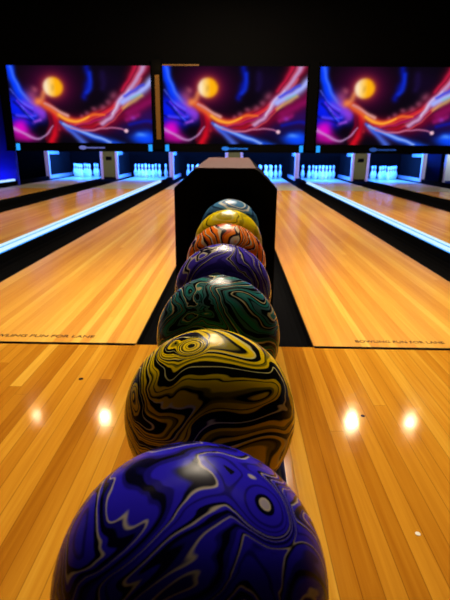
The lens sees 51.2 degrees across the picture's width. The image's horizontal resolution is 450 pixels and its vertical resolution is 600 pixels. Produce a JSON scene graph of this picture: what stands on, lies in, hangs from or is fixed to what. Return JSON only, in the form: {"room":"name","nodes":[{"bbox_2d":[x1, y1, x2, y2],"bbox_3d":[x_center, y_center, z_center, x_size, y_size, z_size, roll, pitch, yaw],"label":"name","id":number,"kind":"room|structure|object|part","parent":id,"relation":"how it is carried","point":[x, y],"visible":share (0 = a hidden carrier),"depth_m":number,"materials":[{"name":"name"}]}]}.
{"room":"games hall","nodes":[
{"label":"games hall","id":0,"kind":"room"},
{"bbox_2d":[0,100,19,184],"bbox_3d":[-5.922,-4.632,10.571,2.120,4.300,0.100,1,18,1],"label":"wall","id":1,"kind":"structure","parent":0,"point":[9,169],"depth_m":10.95,"materials":[{"name":"blue paint"}]},
{"bbox_2d":[0,343,449,599],"bbox_3d":[0.097,-1.105,6.524,14.400,0.250,18.100,1,18,1],"label":"floor","id":2,"kind":"structure","parent":0,"point":[366,485],"depth_m":1.32,"materials":[{"name":"brown wood"}]},
{"bbox_2d":[0,176,48,186],"bbox_3d":[-5.005,-1.572,7.575,0.062,0.318,11.394,1,18,1],"label":"divider","id":3,"kind":"object","parent":2,"relation":"on","point":[8,182],"visible":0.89,"depth_m":11.16,"materials":[{"name":"black plastic"}]},
{"bbox_2d":[0,176,103,202],"bbox_3d":[-4.195,-1.767,8.397,1.522,0.200,13.114,1,18,1],"label":"lane","id":4,"kind":"object","parent":2,"relation":"on","point":[11,192],"visible":0.46,"depth_m":10.38,"materials":[{"name":"brown wood"}]},
{"bbox_2d":[75,163,78,176],"bbox_3d":[-4.371,-3.839,13.897,0.121,0.381,0.119,1,18,1],"label":"pin","id":5,"kind":"object","parent":4,"relation":"on","point":[76,170],"visible":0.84,"depth_m":13.86,"materials":[{"name":"white plastic"}]},
{"bbox_2d":[80,164,83,177],"bbox_3d":[-4.078,-3.674,13.389,0.121,0.381,0.119,1,18,1],"label":"pin","id":6,"kind":"object","parent":4,"relation":"on","point":[81,165],"visible":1,"depth_m":13.36,"materials":[{"name":"white plastic"}]},
{"bbox_2d":[88,164,91,176],"bbox_3d":[-3.920,-3.752,13.638,0.121,0.381,0.119,1,18,1],"label":"pin","id":7,"kind":"object","parent":4,"relation":"on","point":[89,165],"visible":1,"depth_m":13.61,"materials":[{"name":"white plastic"}]},
{"bbox_2d":[93,163,96,175],"bbox_3d":[-3.909,-3.914,14.140,0.121,0.381,0.119,1,18,1],"label":"pin","id":8,"kind":"object","parent":4,"relation":"on","point":[94,170],"visible":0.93,"depth_m":14.11,"materials":[{"name":"white plastic"}]},
{"bbox_2d":[96,164,99,176],"bbox_3d":[-3.762,-3.831,13.886,0.121,0.381,0.119,1,18,1],"label":"pin","id":9,"kind":"object","parent":4,"relation":"on","point":[97,169],"visible":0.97,"depth_m":13.86,"materials":[{"name":"white plastic"}]},
{"bbox_2d":[0,179,114,208],"bbox_3d":[-3.297,-1.490,7.563,0.310,0.196,11.393,1,18,1],"label":"strip","id":10,"kind":"object","parent":2,"relation":"on","point":[35,197],"visible":0.33,"depth_m":8.64,"materials":[{"name":"black paint"}]},
{"bbox_2d":[44,151,71,178],"bbox_3d":[-4.859,-3.987,13.774,0.120,0.730,1.850,1,18,1],"label":"wall","id":11,"kind":"structure","parent":2,"relation":"on","point":[57,164],"depth_m":13.57,"materials":[{"name":"black"}]},
{"bbox_3d":[-4.908,-3.715,12.927,0.060,0.730,0.070,1,18,1],"label":"post","id":12,"kind":"part","parent":11,"relation":"part of","materials":[{"name":"white laminate"}]},
{"bbox_3d":[-4.848,-3.715,12.926,0.060,0.730,0.070,1,18,1],"label":"post","id":13,"kind":"part","parent":11,"relation":"part of","materials":[{"name":"white laminate"}]},
{"bbox_3d":[-4.832,-4.149,13.233,0.030,0.090,0.780,1,18,1],"label":"rail","id":14,"kind":"part","parent":11,"relation":"part of","materials":[{"name":"blue laminate"}]},
{"bbox_3d":[-4.859,-3.976,13.788,0.040,0.700,1.830,1,18,1],"label":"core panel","id":15,"kind":"part","parent":11,"relation":"part of","materials":[{"name":"black"}]},
{"bbox_3d":[-4.825,-3.692,13.904,0.030,0.090,1.780,1,18,1],"label":"rail","id":16,"kind":"part","parent":11,"relation":"part of","materials":[{"name":"white laminate"}]},
{"bbox_2d":[0,176,169,243],"bbox_3d":[-2.362,-1.742,8.364,1.522,0.200,13.114,1,18,1],"label":"lane","id":17,"kind":"object","parent":2,"relation":"on","point":[18,220],"visible":0.51,"depth_m":6.98,"materials":[{"name":"brown wood"}]},
{"bbox_2d":[137,164,140,176],"bbox_3d":[-2.538,-3.814,13.864,0.121,0.381,0.119,1,18,1],"label":"pin","id":18,"kind":"object","parent":17,"relation":"on","point":[138,171],"visible":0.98,"depth_m":13.83,"materials":[{"name":"white plastic"}]},
{"bbox_2d":[140,164,143,177],"bbox_3d":[-2.391,-3.732,13.610,0.121,0.381,0.119,1,18,1],"label":"pin","id":19,"kind":"object","parent":17,"relation":"on","point":[142,170],"visible":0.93,"depth_m":13.58,"materials":[{"name":"white plastic"}]},
{"bbox_2d":[144,165,147,178],"bbox_3d":[-2.244,-3.649,13.355,0.121,0.381,0.119,1,18,1],"label":"pin","id":20,"kind":"object","parent":17,"relation":"on","point":[145,171],"visible":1,"depth_m":13.33,"materials":[{"name":"white plastic"}]},
{"bbox_2d":[148,164,150,176],"bbox_3d":[-2.233,-3.810,13.858,0.121,0.381,0.119,1,18,1],"label":"pin","id":21,"kind":"object","parent":17,"relation":"on","point":[149,170],"visible":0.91,"depth_m":13.82,"materials":[{"name":"white plastic"}]},
{"bbox_2d":[151,164,154,177],"bbox_3d":[-2.086,-3.727,13.604,0.121,0.381,0.119,1,18,1],"label":"pin","id":22,"kind":"object","parent":17,"relation":"on","point":[152,171],"visible":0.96,"depth_m":13.57,"materials":[{"name":"white plastic"}]},
{"bbox_2d":[154,164,157,176],"bbox_3d":[-2.075,-3.889,14.107,0.121,0.381,0.119,1,18,1],"label":"pin","id":23,"kind":"object","parent":17,"relation":"on","point":[155,170],"visible":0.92,"depth_m":14.08,"materials":[{"name":"white plastic"}]},
{"bbox_2d":[158,164,161,177],"bbox_3d":[-1.928,-3.806,13.853,0.121,0.381,0.119,1,18,1],"label":"pin","id":24,"kind":"object","parent":17,"relation":"on","point":[159,170],"visible":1,"depth_m":13.82,"materials":[{"name":"white plastic"}]},
{"bbox_2d":[164,164,167,176],"bbox_3d":[-1.770,-3.885,14.101,0.121,0.381,0.119,1,18,1],"label":"pin","id":25,"kind":"object","parent":17,"relation":"on","point":[165,171],"visible":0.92,"depth_m":14.07,"materials":[{"name":"white plastic"}]},
{"bbox_2d":[0,177,172,264],"bbox_3d":[-1.588,-1.525,7.513,0.062,0.318,11.394,1,18,1],"label":"divider","id":26,"kind":"object","parent":2,"relation":"on","point":[11,249],"visible":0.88,"depth_m":4.69,"materials":[{"name":"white plastic"}]},
{"bbox_2d":[0,177,182,344],"bbox_3d":[-0.778,-1.720,8.335,1.522,0.201,13.114,1,18,1],"label":"lane","id":27,"kind":"object","parent":2,"relation":"on","point":[111,277],"visible":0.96,"depth_m":3.06,"materials":[{"name":"brown wood"}]},
{"bbox_2d":[0,341,135,345],"bbox_3d":[-0.919,0.188,2.063,1.054,0.003,0.022,1,18,1],"label":"foul line","id":28,"kind":"object","parent":27,"relation":"on","point":[3,342],"visible":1,"depth_m":2.06,"materials":[{"name":"black paint"}]},
{"bbox_2d":[100,151,130,178],"bbox_3d":[-3.150,-3.963,13.741,0.480,0.730,1.854,1,18,1],"label":"wall","id":29,"kind":"structure","parent":2,"relation":"on","point":[114,165],"depth_m":12.93,"materials":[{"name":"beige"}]},
{"bbox_3d":[-3.372,-3.694,12.899,0.075,0.730,0.070,1,18,1],"label":"post","id":30,"kind":"part","parent":29,"relation":"part of","materials":[{"name":"white laminate"}]},
{"bbox_3d":[-3.170,-3.712,12.862,0.320,0.670,0.020,1,18,1],"label":"panel","id":31,"kind":"part","parent":29,"relation":"part of","materials":[{"name":"yellow"}]},
{"bbox_3d":[-2.967,-3.689,12.892,0.075,0.730,0.070,1,18,1],"label":"post","id":32,"kind":"part","parent":29,"relation":"part of","materials":[{"name":"white laminate"}]},
{"bbox_3d":[-2.972,-3.667,13.870,0.030,0.090,1.780,1,18,1],"label":"rail","id":33,"kind":"part","parent":29,"relation":"part of","materials":[{"name":"white laminate"}]},
{"bbox_2d":[169,152,180,179],"bbox_3d":[-1.442,-3.940,13.711,0.120,0.730,1.850,1,18,1],"label":"wall","id":34,"kind":"structure","parent":2,"relation":"on","point":[174,157],"depth_m":13.31,"materials":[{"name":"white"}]},
{"bbox_3d":[-1.491,-3.668,12.865,0.060,0.730,0.070,1,18,1],"label":"post","id":35,"kind":"part","parent":34,"relation":"part of","materials":[{"name":"white laminate"}]},
{"bbox_3d":[-1.431,-3.668,12.864,0.060,0.730,0.070,1,18,1],"label":"post","id":36,"kind":"part","parent":34,"relation":"part of","materials":[{"name":"white laminate"}]},
{"bbox_3d":[-1.442,-3.929,13.725,0.040,0.700,1.830,1,18,1],"label":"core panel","id":37,"kind":"part","parent":34,"relation":"part of","materials":[{"name":"black"}]},
{"bbox_2d":[174,157,286,482],"bbox_3d":[-0.008,-0.049,1.564,0.400,0.769,2.794,1,18,1],"label":"ball return","id":38,"kind":"object","parent":2,"relation":"on","point":[216,179],"visible":0.29,"depth_m":1.83,"materials":[{"name":"black plastic"}]},
{"bbox_2d":[50,441,328,599],"bbox_3d":[-0.027,0.227,0.379,0.216,0.216,0.216,1,18,1],"label":"ball","id":39,"kind":"object","parent":38,"relation":"on","point":[192,520],"visible":1,"depth_m":0.32,"materials":[{"name":"blue plastic"}]},
{"bbox_2d":[124,329,294,471],"bbox_3d":[-0.019,0.145,0.605,0.216,0.216,0.216,1,18,1],"label":"ball","id":40,"kind":"object","parent":38,"relation":"on","point":[218,386],"visible":0.6,"depth_m":0.52,"materials":[{"name":"yellow plastic"}]},
{"bbox_2d":[157,275,279,358],"bbox_3d":[-0.012,0.064,0.831,0.216,0.216,0.216,1,18,1],"label":"ball","id":41,"kind":"object","parent":38,"relation":"on","point":[223,302],"visible":0.45,"depth_m":0.76,"materials":[{"name":"teal plastic"}]},
{"bbox_2d":[175,244,270,301],"bbox_3d":[-0.004,-0.018,1.056,0.216,0.216,0.216,1,18,1],"label":"ball","id":42,"kind":"object","parent":38,"relation":"on","point":[217,259],"visible":0.45,"depth_m":0.98,"materials":[{"name":"plastic"}]},
{"bbox_2d":[174,157,276,306],"bbox_3d":[0.011,-0.315,2.393,0.400,0.769,1.052,1,18,1],"label":"hood","id":43,"kind":"object","parent":38,"relation":"attached to","point":[216,179],"depth_m":1.83,"materials":[{"name":"black"}]},
{"bbox_2d":[187,224,265,268],"bbox_3d":[0.003,-0.099,1.282,0.216,0.216,0.216,1,18,1],"label":"ball","id":44,"kind":"object","parent":38,"relation":"on","point":[233,234],"visible":0.4,"depth_m":1.21,"materials":[{"name":"orange plastic"}]},
{"bbox_2d":[195,209,261,244],"bbox_3d":[0.011,-0.181,1.508,0.216,0.216,0.216,1,18,1],"label":"ball","id":45,"kind":"object","parent":38,"relation":"on","point":[227,216],"visible":0.34,"depth_m":1.44,"materials":[{"name":"yellow plastic"}]},
{"bbox_2d":[201,199,258,227],"bbox_3d":[0.018,-0.262,1.734,0.216,0.216,0.216,1,18,1],"label":"ball","id":46,"kind":"object","parent":38,"relation":"on","point":[232,204],"visible":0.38,"depth_m":1.67,"materials":[{"name":"blue plastic"}]},
{"bbox_3d":[0.083,0.065,1.069,0.024,0.085,1.719,1,18,2],"label":"rail","id":47,"kind":"part","parent":38,"relation":"part of","materials":[{"name":"black"}]},
{"bbox_2d":[225,152,242,157],"bbox_3d":[0.267,-3.916,13.678,0.480,0.730,1.854,1,18,1],"label":"wall","id":48,"kind":"structure","parent":2,"relation":"on","point":[227,154],"depth_m":12.71,"materials":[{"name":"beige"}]},
{"bbox_3d":[0.247,-3.666,12.800,0.320,0.670,0.020,1,18,1],"label":"panel","id":49,"kind":"part","parent":48,"relation":"part of","materials":[{"name":"yellow"}]},
{"bbox_2d":[287,153,299,180],"bbox_3d":[1.975,-3.893,13.649,0.120,0.730,1.850,1,18,1],"label":"wall","id":50,"kind":"structure","parent":2,"relation":"on","point":[294,158],"depth_m":13.16,"materials":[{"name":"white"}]},
{"bbox_3d":[1.976,-3.882,13.663,0.040,0.700,1.830,1,18,1],"label":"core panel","id":51,"kind":"part","parent":50,"relation":"part of","materials":[{"name":"black"}]},
{"bbox_3d":[1.926,-3.622,12.802,0.060,0.730,0.070,1,18,1],"label":"post","id":52,"kind":"part","parent":50,"relation":"part of","materials":[{"name":"white laminate"}]},
{"bbox_3d":[1.986,-3.621,12.801,0.060,0.730,0.070,1,18,1],"label":"post","id":53,"kind":"part","parent":50,"relation":"part of","materials":[{"name":"white laminate"}]},
{"bbox_2d":[338,153,369,181],"bbox_3d":[3.684,-3.869,13.616,0.480,0.730,1.854,1,18,1],"label":"wall","id":54,"kind":"structure","parent":2,"relation":"on","point":[353,166],"depth_m":12.80,"materials":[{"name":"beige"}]},
{"bbox_3d":[3.502,-3.578,13.752,0.030,0.090,1.780,1,18,1],"label":"rail","id":55,"kind":"part","parent":54,"relation":"part of","materials":[{"name":"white laminate"}]},
{"bbox_3d":[3.462,-3.601,12.774,0.075,0.730,0.070,1,18,1],"label":"post","id":56,"kind":"part","parent":54,"relation":"part of","materials":[{"name":"white laminate"}]},
{"bbox_3d":[3.664,-3.619,12.737,0.320,0.670,0.020,1,18,1],"label":"panel","id":57,"kind":"part","parent":54,"relation":"part of","materials":[{"name":"yellow"}]},
{"bbox_3d":[3.867,-3.595,12.767,0.075,0.730,0.070,1,18,1],"label":"post","id":58,"kind":"part","parent":54,"relation":"part of","materials":[{"name":"white laminate"}]},
{"bbox_2d":[268,177,449,347],"bbox_3d":[1.055,-1.695,8.301,1.522,0.201,13.114,1,18,1],"label":"lane","id":59,"kind":"object","parent":2,"relation":"on","point":[341,278],"visible":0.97,"depth_m":3.06,"materials":[{"name":"brown wood"}]},
{"bbox_2d":[269,165,272,178],"bbox_3d":[1.331,-3.680,13.542,0.121,0.381,0.119,1,18,1],"label":"pin","id":60,"kind":"object","parent":59,"relation":"on","point":[271,172],"visible":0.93,"depth_m":13.51,"materials":[{"name":"white plastic"}]},
{"bbox_2d":[274,165,277,178],"bbox_3d":[1.489,-3.759,13.790,0.121,0.381,0.119,1,18,1],"label":"pin","id":61,"kind":"object","parent":59,"relation":"on","point":[275,171],"visible":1,"depth_m":13.76,"materials":[{"name":"white plastic"}]},
{"bbox_2d":[278,165,281,177],"bbox_3d":[1.647,-3.838,14.039,0.121,0.381,0.119,1,18,1],"label":"pin","id":62,"kind":"object","parent":59,"relation":"on","point":[280,171],"visible":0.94,"depth_m":14.01,"materials":[{"name":"white plastic"}]},
{"bbox_2d":[314,346,449,349],"bbox_3d":[0.914,0.213,2.030,1.054,0.003,0.022,1,18,1],"label":"foul line","id":63,"kind":"object","parent":59,"relation":"on","point":[325,347],"visible":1,"depth_m":2.03,"materials":[{"name":"black paint"}]},
{"bbox_2d":[295,178,449,263],"bbox_3d":[1.829,-1.478,7.450,0.062,0.318,11.394,1,18,1],"label":"divider","id":64,"kind":"object","parent":2,"relation":"on","point":[438,248],"visible":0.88,"depth_m":4.86,"materials":[{"name":"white plastic"}]},
{"bbox_2d":[299,177,449,243],"bbox_3d":[2.639,-1.673,8.272,1.522,0.200,13.114,1,18,1],"label":"lane","id":65,"kind":"object","parent":2,"relation":"on","point":[431,219],"visible":0.48,"depth_m":7.30,"materials":[{"name":"brown wood"}]},
{"bbox_2d":[300,165,303,177],"bbox_3d":[2.316,-3.828,14.026,0.121,0.381,0.119,1,18,1],"label":"pin","id":66,"kind":"object","parent":65,"relation":"on","point":[302,171],"visible":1,"depth_m":13.99,"materials":[{"name":"white plastic"}]},
{"bbox_2d":[307,165,310,178],"bbox_3d":[2.463,-3.746,13.772,0.121,0.381,0.119,1,18,1],"label":"pin","id":67,"kind":"object","parent":65,"relation":"on","point":[308,172],"visible":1,"depth_m":13.74,"materials":[{"name":"white plastic"}]},
{"bbox_2d":[311,165,313,177],"bbox_3d":[2.621,-3.824,14.021,0.121,0.381,0.119,1,18,1],"label":"pin","id":68,"kind":"object","parent":65,"relation":"on","point":[312,171],"visible":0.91,"depth_m":13.99,"materials":[{"name":"white plastic"}]},
{"bbox_2d":[313,166,317,179],"bbox_3d":[2.610,-3.663,13.518,0.121,0.381,0.119,1,18,1],"label":"pin","id":69,"kind":"object","parent":65,"relation":"on","point":[315,175],"visible":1,"depth_m":13.49,"materials":[{"name":"white plastic"}]},
{"bbox_2d":[317,166,320,178],"bbox_3d":[2.768,-3.741,13.767,0.121,0.381,0.119,1,18,1],"label":"pin","id":70,"kind":"object","parent":65,"relation":"on","point":[319,171],"visible":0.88,"depth_m":13.73,"materials":[{"name":"white plastic"}]},
{"bbox_2d":[320,166,324,179],"bbox_3d":[2.756,-3.580,13.264,0.121,0.381,0.119,1,18,1],"label":"pin","id":71,"kind":"object","parent":65,"relation":"on","point":[322,175],"visible":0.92,"depth_m":13.23,"materials":[{"name":"white plastic"}]},
{"bbox_2d":[324,166,327,179],"bbox_3d":[2.914,-3.659,13.513,0.121,0.381,0.119,1,18,1],"label":"pin","id":72,"kind":"object","parent":65,"relation":"on","point":[326,171],"visible":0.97,"depth_m":13.48,"materials":[{"name":"white plastic"}]},
{"bbox_2d":[328,166,331,178],"bbox_3d":[3.072,-3.737,13.761,0.121,0.381,0.119,1,18,1],"label":"pin","id":73,"kind":"object","parent":65,"relation":"on","point":[329,172],"visible":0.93,"depth_m":13.73,"materials":[{"name":"white plastic"}]},
{"bbox_2d":[331,165,334,178],"bbox_3d":[3.231,-3.816,14.010,0.121,0.381,0.119,1,18,1],"label":"pin","id":74,"kind":"object","parent":65,"relation":"on","point":[333,171],"visible":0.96,"depth_m":13.98,"materials":[{"name":"white plastic"}]},
{"bbox_2d":[354,178,449,202],"bbox_3d":[4.472,-1.648,8.239,1.522,0.200,13.114,1,18,1],"label":"lane","id":75,"kind":"object","parent":2,"relation":"on","point":[441,193],"visible":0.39,"depth_m":10.91,"materials":[{"name":"brown wood"}]},
{"bbox_2d":[370,166,373,178],"bbox_3d":[4.296,-3.720,13.739,0.121,0.381,0.119,1,18,1],"label":"pin","id":76,"kind":"object","parent":75,"relation":"on","point":[372,167],"visible":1,"depth_m":13.71,"materials":[{"name":"white plastic"}]},
{"bbox_2d":[377,166,381,179],"bbox_3d":[4.443,-3.638,13.485,0.121,0.381,0.119,1,18,1],"label":"pin","id":77,"kind":"object","parent":75,"relation":"on","point":[379,175],"visible":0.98,"depth_m":13.46,"materials":[{"name":"white plastic"}]},
{"bbox_2d":[381,166,383,179],"bbox_3d":[4.601,-3.716,13.733,0.121,0.381,0.119,1,18,1],"label":"pin","id":78,"kind":"object","parent":75,"relation":"on","point":[382,172],"visible":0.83,"depth_m":13.70,"materials":[{"name":"white plastic"}]},
{"bbox_2d":[385,167,389,180],"bbox_3d":[4.590,-3.555,13.231,0.121,0.381,0.119,1,18,1],"label":"pin","id":79,"kind":"object","parent":75,"relation":"on","point":[387,176],"visible":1,"depth_m":13.20,"materials":[{"name":"white plastic"}]},
{"bbox_2d":[391,166,394,179],"bbox_3d":[4.906,-3.712,13.728,0.121,0.381,0.119,1,18,1],"label":"pin","id":80,"kind":"object","parent":75,"relation":"on","point":[393,167],"visible":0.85,"depth_m":13.70,"materials":[{"name":"white plastic"}]},
{"bbox_2d":[356,182,449,207],"bbox_3d":[3.537,-1.396,7.438,0.310,0.196,11.393,1,18,1],"label":"strip","id":81,"kind":"object","parent":2,"relation":"on","point":[433,201],"visible":0.38,"depth_m":9.01,"materials":[{"name":"black paint"}]},
{"bbox_2d":[398,154,427,181],"bbox_3d":[5.393,-3.846,13.586,0.120,0.730,1.850,1,18,1],"label":"wall","id":82,"kind":"structure","parent":2,"relation":"on","point":[412,167],"depth_m":13.38,"materials":[{"name":"black"}]},
{"bbox_3d":[5.356,-3.553,13.718,0.030,0.090,1.780,1,18,1],"label":"rail","id":83,"kind":"part","parent":82,"relation":"part of","materials":[{"name":"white laminate"}]},
{"bbox_3d":[5.393,-3.835,13.601,0.040,0.700,1.830,1,18,1],"label":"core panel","id":84,"kind":"part","parent":82,"relation":"part of","materials":[{"name":"black"}]},
{"bbox_3d":[5.350,-4.009,13.046,0.030,0.090,0.780,1,18,1],"label":"rail","id":85,"kind":"part","parent":82,"relation":"part of","materials":[{"name":"grey laminate"}]},
{"bbox_3d":[5.343,-3.575,12.740,0.060,0.730,0.070,1,18,1],"label":"post","id":86,"kind":"part","parent":82,"relation":"part of","materials":[{"name":"white laminate"}]},
{"bbox_3d":[5.404,-3.574,12.739,0.060,0.730,0.070,1,18,1],"label":"post","id":87,"kind":"part","parent":82,"relation":"part of","materials":[{"name":"white laminate"}]},
{"bbox_2d":[425,154,441,181],"bbox_3d":[6.057,-3.769,13.706,0.380,0.920,0.060,1,18,1],"label":"panel","id":88,"kind":"object","parent":2,"relation":"on","point":[433,160],"visible":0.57,"depth_m":13.65,"materials":[{"name":"blue paint"}]},
{"bbox_2d":[421,179,449,186],"bbox_3d":[5.246,-1.431,7.388,0.062,0.318,11.394,1,18,1],"label":"divider","id":89,"kind":"object","parent":2,"relation":"on","point":[422,180],"visible":0.4,"depth_m":11.87,"materials":[{"name":"black plastic"}]},
{"bbox_2d":[442,155,449,183],"bbox_3d":[6.226,-3.469,12.774,0.540,0.920,0.132,1,18,1],"label":"base cabinet","id":90,"kind":"object","parent":2,"relation":"on","point":[446,172],"visible":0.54,"depth_m":12.73,"materials":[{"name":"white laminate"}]},
{"bbox_2d":[0,0,449,151],"bbox_3d":[0.215,-4.924,10.086,10.280,3.355,0.100,1,18,1],"label":"wall","id":91,"kind":"structure","parent":0,"point":[241,32],"depth_m":9.82,"materials":[{"name":"black paint"}]},
{"bbox_2d":[0,59,15,147],"bbox_3d":[-4.781,-4.280,10.305,0.160,1.810,0.088,1,18,1],"label":"column","id":92,"kind":"structure","parent":91,"relation":"attached to","point":[11,143],"depth_m":10.27,"materials":[{"name":"black paint"}]},
{"bbox_2d":[5,63,153,143],"bbox_3d":[-3.146,-4.266,10.278,3.130,1.615,0.080,1,18,1],"label":"video screen","id":93,"kind":"object","parent":91,"relation":"attached to","point":[50,103],"visible":1,"depth_m":10.25,"materials":[{"name":"glowing display screen"},{"name":"black plastic"}]},
{"bbox_3d":[-3.141,-5.012,10.009,3.130,0.030,0.022,1,18,1],"label":"trim","id":94,"kind":"part","parent":93,"relation":"part of","materials":[{"name":"black paint"}]},
{"bbox_2d":[15,144,153,150],"bbox_3d":[-3.153,-3.427,10.551,3.120,0.140,0.074,1,18,1],"label":"board","id":95,"kind":"object","parent":91,"relation":"attached to","point":[72,147],"visible":1,"depth_m":10.53,"materials":[{"name":"black paint"}]},
{"bbox_2d":[151,59,163,148],"bbox_3d":[-1.470,-4.234,10.242,0.200,1.810,0.092,1,18,1],"label":"column","id":96,"kind":"structure","parent":91,"relation":"attached to","point":[155,63],"depth_m":10.19,"materials":[{"name":"black paint"}]},
{"bbox_2d":[5,150,447,153],"bbox_3d":[0.201,-3.307,10.513,10.280,0.015,0.075,1,18,1],"label":"trim","id":97,"kind":"structure","parent":91,"relation":"attached to","point":[5,150],"depth_m":10.47,"materials":[{"name":"black paint"}]},
{"bbox_2d":[164,145,303,151],"bbox_3d":[0.201,-3.381,10.490,3.120,0.140,0.074,1,18,1],"label":"board","id":98,"kind":"object","parent":91,"relation":"attached to","point":[198,148],"visible":1,"depth_m":10.47,"materials":[{"name":"black paint"}]},
{"bbox_2d":[161,64,308,145],"bbox_3d":[0.208,-4.220,10.215,3.130,1.615,0.084,1,18,1],"label":"video screen","id":99,"kind":"object","parent":91,"relation":"attached to","point":[204,104],"visible":1,"depth_m":10.19,"materials":[{"name":"lit display panel"},{"name":"glass"},{"name":"black plastic"}]},
{"bbox_3d":[0.213,-4.966,9.947,3.130,0.030,0.022,1,18,1],"label":"trim","id":100,"kind":"part","parent":99,"relation":"part of","materials":[{"name":"black paint"}]},
{"bbox_2d":[305,60,319,150],"bbox_3d":[1.885,-4.189,10.183,0.200,1.810,0.088,1,18,1],"label":"column","id":101,"kind":"structure","parent":91,"relation":"attached to","point":[314,65],"depth_m":10.13,"materials":[{"name":"black paint"}]},
{"bbox_2d":[314,146,449,153],"bbox_3d":[3.555,-3.335,10.428,3.120,0.140,0.074,1,18,1],"label":"board","id":102,"kind":"object","parent":91,"relation":"attached to","point":[324,149],"visible":1,"depth_m":10.41,"materials":[{"name":"black paint"}]},
{"bbox_2d":[315,65,449,146],"bbox_3d":[3.562,-4.174,10.156,3.130,1.615,0.080,1,18,1],"label":"video screen","id":103,"kind":"object","parent":91,"relation":"attached to","point":[358,105],"visible":1,"depth_m":10.13,"materials":[{"name":"glowing display screen"},{"name":"black plastic"}]},
{"bbox_3d":[3.567,-4.920,9.886,3.130,0.030,0.022,1,18,1],"label":"trim","id":104,"kind":"part","parent":103,"relation":"part of","materials":[{"name":"black paint"}]},
{"bbox_2d":[16,151,449,181],"bbox_3d":[0.307,-5.830,14.457,14.400,4.300,0.100,1,18,1],"label":"pinsetter area","id":105,"kind":"structure","parent":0,"point":[31,164],"depth_m":14.89,"materials":[{"name":"black paint"}]}
]}

